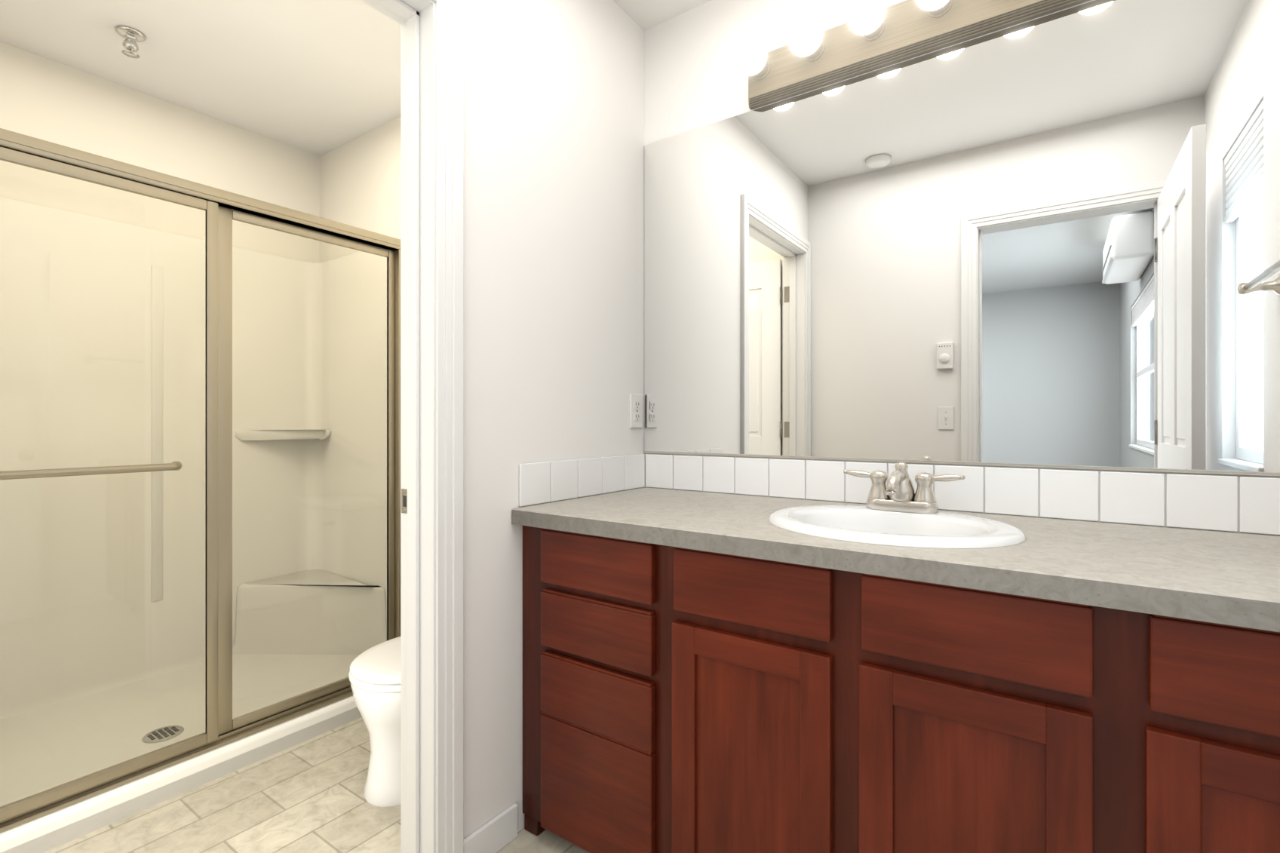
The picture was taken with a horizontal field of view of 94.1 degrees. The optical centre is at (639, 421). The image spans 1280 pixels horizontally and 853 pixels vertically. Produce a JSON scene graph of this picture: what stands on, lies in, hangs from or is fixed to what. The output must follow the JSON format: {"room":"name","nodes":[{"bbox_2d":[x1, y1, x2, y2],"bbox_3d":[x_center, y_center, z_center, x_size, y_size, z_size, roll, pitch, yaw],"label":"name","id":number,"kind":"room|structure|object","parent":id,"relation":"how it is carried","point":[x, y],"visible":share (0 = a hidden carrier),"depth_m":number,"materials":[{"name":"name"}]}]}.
{"room":"bathroom","nodes":[
{"label":"bathroom","id":0,"kind":"room"},
{"bbox_2d":[44,717,589,852],"bbox_3d":[-1.683,1.117,-0.169,3.831,0.060,5.840,0,0,35],"label":"floor","id":1,"kind":"structure","parent":0,"point":[306,796],"depth_m":1.64,"materials":[{"name":"tile"}]},
{"bbox_2d":[0,128,400,852],"bbox_3d":[-1.658,0.147,2.117,1.010,1.880,1.532,0,0,35],"label":"shower","id":2,"kind":"object","parent":1,"relation":"on","point":[199,511],"visible":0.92,"depth_m":2.27,"materials":[{"name":"glass"}]},
{"bbox_2d":[348,636,400,807],"bbox_3d":[-0.608,0.715,1.927,0.410,0.745,0.639,0,0,35],"label":"toilet","id":3,"kind":"object","parent":1,"relation":"on","point":[374,674],"visible":0.29,"depth_m":1.69,"materials":[{"name":"white ceramic"}]},
{"bbox_2d":[522,526,1279,852],"bbox_3d":[0.532,0.677,1.336,1.670,0.820,0.594,0,0,35],"label":"bathroom vanity","id":4,"kind":"object","parent":1,"relation":"on","point":[902,661],"depth_m":1.06,"materials":[{"name":"brown wood"}]},
{"bbox_2d":[511,487,1279,635],"bbox_3d":[0.526,0.247,1.328,1.670,0.040,0.614,0,0,35],"label":"countertop","id":5,"kind":"structure","parent":4,"relation":"on","point":[1231,580],"depth_m":1.04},
{"bbox_2d":[731,496,1033,559],"bbox_3d":[0.534,0.294,1.292,0.510,0.166,0.430,0,0,35],"label":"sink","id":6,"kind":"object","parent":5,"relation":"in","point":[989,534],"depth_m":1.32,"materials":[{"name":"white ceramic"}]},
{"bbox_2d":[843,462,963,511],"bbox_3d":[0.598,0.155,1.384,0.258,0.115,0.151,0,0,35],"label":"faucet","id":7,"kind":"object","parent":5,"relation":"on","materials":[{"name":"silver metal"}]},
{"bbox_2d":[0,0,711,156],"bbox_3d":[-1.683,-1.383,-0.169,3.831,0.060,5.840,0,0,35],"label":"ceiling","id":8,"kind":"structure","parent":0,"point":[319,78],"depth_m":2.19,"materials":[{"name":"white paint"}]},
{"bbox_2d":[115,25,145,58],"bbox_3d":[-1.774,-1.314,2.073,0.082,0.075,0.082,0,0,35],"label":"sprinkler head","id":9,"kind":"object","parent":8,"relation":"attached to","point":[131,36],"visible":1,"depth_m":2.06},
{"bbox_2d":[0,0,1279,838],"bbox_3d":[-1.683,-0.133,-0.169,3.831,2.440,5.840,0,0,35],"label":"wall","id":10,"kind":"structure","parent":0,"point":[572,108],"depth_m":1.79,"materials":[{"name":"white paint"}]},
{"bbox_2d":[360,0,463,852],"bbox_3d":[0.001,0.031,-0.050,0.826,2.113,0.158,0,0,35],"label":"trim","id":11,"kind":"structure","parent":10,"relation":"attached to","point":[432,422],"depth_m":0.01,"materials":[{"name":"white paint"}]},
{"bbox_2d":[401,488,407,513],"bbox_3d":[-0.559,0.190,1.417,0.031,0.058,0.002,0,0,35],"label":"strike plate","id":12,"kind":"object","parent":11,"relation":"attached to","point":[403,501],"depth_m":1.42,"materials":[{"name":"silver metal"}]},
{"bbox_2d":[463,803,517,852],"bbox_3d":[-0.199,1.045,1.101,2.606,0.085,1.539,0,0,35],"label":"baseboard","id":13,"kind":"structure","parent":10,"relation":"attached to","point":[497,833],"depth_m":1.50,"materials":[{"name":"white paint"}]},
{"bbox_2d":[629,393,642,428],"bbox_3d":[-0.011,-0.035,2.015,0.007,0.115,0.070,0,0,35],"label":"electrical outlet plate","id":14,"kind":"object","parent":10,"relation":"attached to","point":[636,410],"visible":1,"depth_m":2.01,"materials":[{"name":"white plastic"}]},
{"bbox_2d":[735,0,1090,109],"bbox_3d":[0.674,-1.023,1.500,0.927,0.131,0.166,0,0,35],"label":"vanity light bar","id":15,"kind":"object","parent":10,"relation":"attached to","point":[870,35],"visible":1,"depth_m":1.57,"materials":[{"name":"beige metal"}]},
{"bbox_2d":[644,0,1279,476],"bbox_3d":[0.701,-0.422,1.577,1.670,1.062,0.007,0,0,35],"label":"mirror","id":16,"kind":"object","parent":10,"relation":"attached to","point":[1051,241],"visible":1,"depth_m":1.46,"materials":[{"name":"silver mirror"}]}
]}

